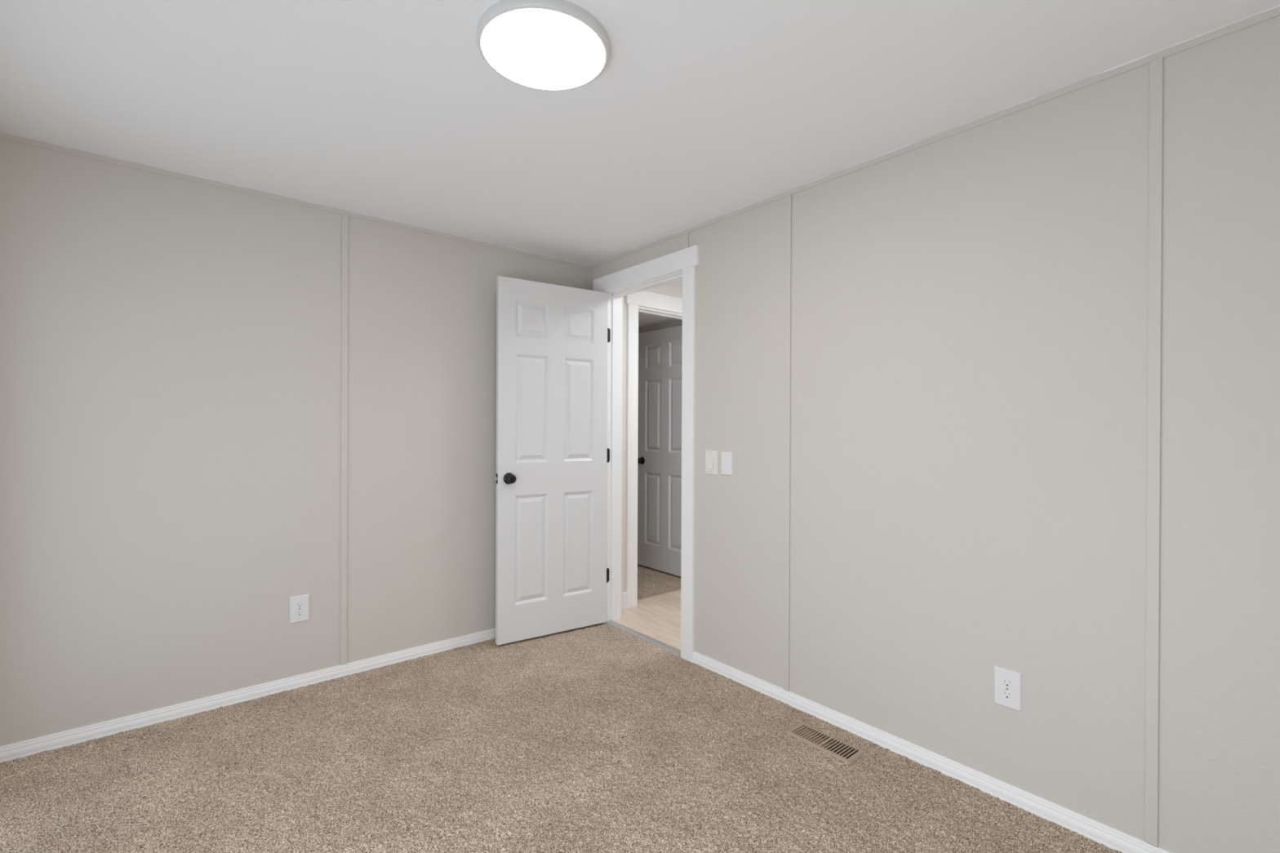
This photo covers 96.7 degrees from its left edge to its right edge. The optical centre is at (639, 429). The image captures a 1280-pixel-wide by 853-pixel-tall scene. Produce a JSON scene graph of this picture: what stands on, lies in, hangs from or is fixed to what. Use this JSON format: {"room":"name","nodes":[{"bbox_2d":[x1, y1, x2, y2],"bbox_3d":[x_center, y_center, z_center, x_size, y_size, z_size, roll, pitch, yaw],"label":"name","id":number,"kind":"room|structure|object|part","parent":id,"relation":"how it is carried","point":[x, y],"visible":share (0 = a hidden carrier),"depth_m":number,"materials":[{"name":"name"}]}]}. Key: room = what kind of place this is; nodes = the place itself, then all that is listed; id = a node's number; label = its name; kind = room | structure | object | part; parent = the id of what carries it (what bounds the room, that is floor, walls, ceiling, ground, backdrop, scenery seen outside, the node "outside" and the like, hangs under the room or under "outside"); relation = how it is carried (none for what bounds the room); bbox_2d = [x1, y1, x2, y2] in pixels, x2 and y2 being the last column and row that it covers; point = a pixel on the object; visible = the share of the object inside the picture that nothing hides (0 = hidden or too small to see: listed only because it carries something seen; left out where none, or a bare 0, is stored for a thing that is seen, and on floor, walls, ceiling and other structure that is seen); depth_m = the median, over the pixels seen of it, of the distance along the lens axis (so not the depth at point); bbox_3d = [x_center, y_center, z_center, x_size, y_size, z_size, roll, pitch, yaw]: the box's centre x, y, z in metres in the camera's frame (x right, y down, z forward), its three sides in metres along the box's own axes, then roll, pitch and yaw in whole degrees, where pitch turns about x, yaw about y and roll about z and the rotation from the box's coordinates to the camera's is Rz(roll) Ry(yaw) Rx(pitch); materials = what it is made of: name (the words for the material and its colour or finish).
{"room":"empty bedroom","nodes":[
{"label":"empty bedroom","id":0,"kind":"room"},
{"bbox_2d":[0,137,585,746],"bbox_3d":[-1.407,0.075,2.905,2.700,2.306,0.100,0,0,-40],"label":"wall","id":1,"kind":"structure","parent":0,"point":[171,346],"depth_m":2.47,"materials":[{"name":"grey paint"}]},
{"bbox_2d":[0,627,495,762],"bbox_3d":[-1.375,1.183,2.864,2.700,0.056,0.014,0,0,-40],"label":"baseboard","id":2,"kind":"structure","parent":1,"relation":"attached to","point":[30,747],"depth_m":2.48,"materials":[{"name":"white paint"}]},
{"bbox_2d":[0,131,588,269],"bbox_3d":[-1.370,-1.066,2.861,2.696,0.023,0.004,0,0,-40],"label":"trim","id":3,"kind":"structure","parent":1,"relation":"attached to","point":[2,135],"depth_m":2.55,"materials":[{"name":"grey paint"}]},
{"bbox_2d":[289,594,309,623],"bbox_3d":[-1.600,0.842,2.677,0.079,0.124,0.008,0,0,-40],"label":"wall outlet","id":4,"kind":"object","parent":1,"relation":"attached to","point":[299,605],"visible":1,"depth_m":2.67,"materials":[{"name":"white plastic"}]},
{"bbox_2d":[295,609,303,616],"bbox_3d":[-1.599,0.862,2.676,0.034,0.028,0.003,0,0,-40],"label":"receptacle","id":5,"kind":"object","parent":4,"relation":"attached to","point":[298,612],"depth_m":2.67,"materials":[{"name":"grey plastic"}]},
{"bbox_2d":[295,601,303,608],"bbox_3d":[-1.599,0.823,2.676,0.034,0.028,0.003,0,0,-40],"label":"receptacle","id":6,"kind":"object","parent":4,"relation":"attached to","point":[298,604],"depth_m":2.67,"materials":[{"name":"grey plastic"}]},
{"bbox_2d":[340,213,348,664],"bbox_3d":[-1.453,0.049,2.797,0.028,2.207,0.006,0,0,-40],"label":"trim","id":7,"kind":"structure","parent":1,"relation":"attached to","point":[344,217],"depth_m":2.79,"materials":[{"name":"grey paint"}]},
{"bbox_2d":[585,268,588,289],"bbox_3d":[-0.352,0.051,3.723,0.024,2.207,0.004,0,0,-40],"label":"trim","id":8,"kind":"structure","parent":1,"relation":"attached to","point":[586,269],"depth_m":3.72,"materials":[{"name":"grey paint"}]},
{"bbox_2d":[0,564,1122,852],"bbox_3d":[-0.819,1.223,3.165,3.940,0.033,6.670,0,0,-40],"label":"floor","id":9,"kind":"structure","parent":0,"point":[598,738],"depth_m":2.00,"materials":[{"name":"brown carpet"}]},
{"bbox_2d":[604,620,680,656],"bbox_3d":[0.023,1.212,3.324,0.058,0.010,0.700,0,0,-40],"label":"threshold","id":10,"kind":"object","parent":9,"relation":"on","point":[642,637],"visible":0.8,"depth_m":3.30,"materials":[{"name":"silver metal"}]},
{"bbox_2d":[637,586,680,600],"bbox_3d":[0.187,1.210,4.237,0.716,0.009,0.056,0,0,-40],"label":"threshold","id":11,"kind":"object","parent":9,"relation":"on","point":[676,588],"visible":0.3,"depth_m":4.18,"materials":[{"name":"beige wood"}]},
{"bbox_2d":[786,722,865,764],"bbox_3d":[0.720,1.288,2.219,0.116,0.148,0.279,0,0,-40],"label":"floor vent","id":12,"kind":"object","parent":9,"relation":"in","point":[845,752],"visible":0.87,"depth_m":2.21,"materials":[{"name":"beige metal"}]},
{"bbox_2d":[0,0,1279,265],"bbox_3d":[-0.261,-1.109,1.454,2.815,0.080,3.585,0,0,-40],"label":"ceiling","id":13,"kind":"structure","parent":0,"point":[698,111],"depth_m":1.81,"materials":[{"name":"white paint"}]},
{"bbox_2d":[475,0,609,90],"bbox_3d":[-0.265,-1.055,1.576,0.362,0.029,0.362,0,0,-40],"label":"ceiling light","id":14,"kind":"object","parent":13,"relation":"in","point":[545,45],"visible":1,"depth_m":1.53,"materials":[{"name":"white plastic"}]},
{"bbox_2d":[621,282,682,592],"bbox_3d":[0.177,0.073,4.170,1.125,2.296,0.112,0,0,-40],"label":"wall","id":15,"kind":"structure","parent":0,"point":[673,289],"depth_m":3.86,"materials":[{"name":"white paint"}]},
{"bbox_2d":[621,591,626,609],"bbox_3d":[-0.153,1.156,3.817,0.160,0.110,0.014,0,0,-40],"label":"baseboard","id":16,"kind":"structure","parent":15,"relation":"attached to","point":[624,595],"depth_m":3.85,"materials":[{"name":"white paint"}]},
{"bbox_2d":[625,290,682,608],"bbox_3d":[0.224,0.124,4.196,0.931,2.174,0.133,0,0,-40],"label":"door frame","id":17,"kind":"structure","parent":15,"relation":"attached to","point":[643,302],"depth_m":3.89,"materials":[{"name":"white paint"}]},
{"bbox_3d":[-0.053,0.178,3.893,0.087,2.066,0.018,0,0,-40],"label":"casing","id":18,"kind":"part","parent":17,"relation":"part of","materials":[{"name":"white paint"}]},
{"bbox_2d":[638,312,677,327],"bbox_3d":[-0.931,-0.967,5.425,1.240,0.080,3.245,0,0,-40],"label":"ceiling","id":19,"kind":"structure","parent":0,"point":[644,319],"depth_m":4.75,"materials":[{"name":"white paint"}]},
{"bbox_2d":[637,319,682,471],"bbox_3d":[-0.467,0.144,5.757,0.100,2.140,3.145,0,0,-40],"label":"wall","id":20,"kind":"structure","parent":0,"point":[676,322],"depth_m":4.93,"materials":[{"name":"grey paint"}]},
{"bbox_2d":[637,324,682,576],"bbox_3d":[0.221,0.172,4.802,0.149,2.052,0.722,0,0,-40],"label":"door","id":21,"kind":"structure","parent":20,"relation":"in","point":[660,351],"depth_m":4.84,"materials":[{"name":"white paint"}]},
{"bbox_3d":[-0.001,0.271,4.994,0.057,0.065,0.065,0,0,-40],"label":"knob","id":22,"kind":"part","parent":21,"relation":"part of","materials":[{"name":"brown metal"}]},
{"bbox_2d":[674,280,682,284],"bbox_3d":[1.075,-1.108,3.183,1.225,0.080,2.543,0,0,-40],"label":"ceiling","id":23,"kind":"structure","parent":0,"point":[680,282],"depth_m":4.14,"materials":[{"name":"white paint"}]},
{"bbox_2d":[591,15,1279,852],"bbox_3d":[0.786,0.086,2.482,0.115,2.306,3.570,0,0,-40],"label":"wall","id":24,"kind":"structure","parent":0,"point":[969,371],"depth_m":1.83,"materials":[{"name":"grey paint"}]},
{"bbox_2d":[495,275,610,644],"bbox_3d":[-0.494,0.173,3.374,0.747,2.052,0.149,0,0,-34],"label":"door","id":25,"kind":"structure","parent":24,"relation":"in","point":[552,573],"depth_m":3.33,"materials":[{"name":"white paint"}]},
{"bbox_3d":[-0.720,0.273,3.168,0.065,0.065,0.057,0,0,-34],"label":"knob","id":26,"kind":"part","parent":25,"relation":"part of","materials":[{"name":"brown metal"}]},
{"bbox_2d":[588,268,591,290],"bbox_3d":[-0.335,0.051,3.724,0.004,2.207,0.026,0,0,-40],"label":"trim","id":27,"kind":"structure","parent":24,"relation":"attached to","point":[589,269],"depth_m":3.71,"materials":[{"name":"grey paint"}]},
{"bbox_2d":[593,244,699,662],"bbox_3d":[0.052,0.131,3.356,0.156,2.185,0.926,0,0,-40],"label":"door frame","id":28,"kind":"structure","parent":24,"relation":"attached to","point":[681,264],"depth_m":3.17,"materials":[{"name":"white paint"}]},
{"bbox_3d":[-0.147,0.176,3.697,0.018,2.070,0.080,0,0,-40],"label":"casing","id":29,"kind":"part","parent":28,"relation":"part of","materials":[{"name":"white paint"}]},
{"bbox_3d":[0.256,0.183,3.010,0.018,2.076,0.086,0,0,-40],"label":"casing","id":30,"kind":"part","parent":28,"relation":"part of","materials":[{"name":"white paint"}]},
{"bbox_2d":[684,232,688,248],"bbox_3d":[0.247,-1.004,3.032,0.006,0.087,0.028,0,0,-40],"label":"trim","id":31,"kind":"structure","parent":24,"relation":"attached to","point":[686,235],"depth_m":3.03,"materials":[{"name":"grey paint"}]},
{"bbox_2d":[705,449,717,475],"bbox_3d":[0.359,0.165,2.890,0.014,0.125,0.083,0,0,-40],"label":"light switch","id":32,"kind":"object","parent":24,"relation":"attached to","point":[711,455],"visible":1,"depth_m":2.88,"materials":[{"name":"white plastic"}]},
{"bbox_2d":[721,451,732,475],"bbox_3d":[0.427,0.166,2.814,0.007,0.114,0.070,0,0,-40],"label":"light switch","id":33,"kind":"object","parent":24,"relation":"attached to","point":[726,456],"visible":1,"depth_m":2.81,"materials":[{"name":"white plastic"}]},
{"bbox_2d":[783,194,791,690],"bbox_3d":[0.659,0.059,2.541,0.006,2.207,0.028,0,0,-40],"label":"trim","id":34,"kind":"structure","parent":24,"relation":"attached to","point":[788,198],"depth_m":2.54,"materials":[{"name":"grey paint"}]},
{"bbox_2d":[692,651,1171,852],"bbox_3d":[1.081,1.196,2.029,0.014,0.056,2.487,0,0,-40],"label":"baseboard","id":35,"kind":"structure","parent":24,"relation":"attached to","point":[1113,838],"depth_m":2.00,"materials":[{"name":"white paint"}]},
{"bbox_2d":[588,4,1279,268],"bbox_3d":[0.778,-1.056,2.403,0.004,0.023,3.470,0,0,-40],"label":"trim","id":36,"kind":"structure","parent":24,"relation":"attached to","point":[1272,13],"depth_m":1.89,"materials":[{"name":"grey paint"}]},
{"bbox_2d":[994,666,1022,711],"bbox_3d":[1.213,0.855,1.878,0.008,0.124,0.079,0,0,-40],"label":"wall outlet","id":37,"kind":"object","parent":24,"relation":"attached to","point":[1007,683],"visible":1,"depth_m":1.87,"materials":[{"name":"white plastic"}]},
{"bbox_2d":[1001,689,1013,700],"bbox_3d":[1.211,0.874,1.877,0.003,0.028,0.034,0,0,-40],"label":"receptacle","id":38,"kind":"object","parent":37,"relation":"attached to","point":[1006,695],"depth_m":1.88,"materials":[{"name":"grey plastic"}]},
{"bbox_2d":[1001,677,1013,688],"bbox_3d":[1.211,0.835,1.877,0.003,0.028,0.034,0,0,-40],"label":"receptacle","id":39,"kind":"object","parent":37,"relation":"attached to","point":[1006,682],"depth_m":1.88,"materials":[{"name":"grey plastic"}]},
{"bbox_2d":[1144,57,1163,846],"bbox_3d":[1.447,0.065,1.603,0.006,2.207,0.028,0,0,-40],"label":"trim","id":40,"kind":"structure","parent":24,"relation":"attached to","point":[1156,67],"depth_m":1.60,"materials":[{"name":"grey paint"}]}
]}

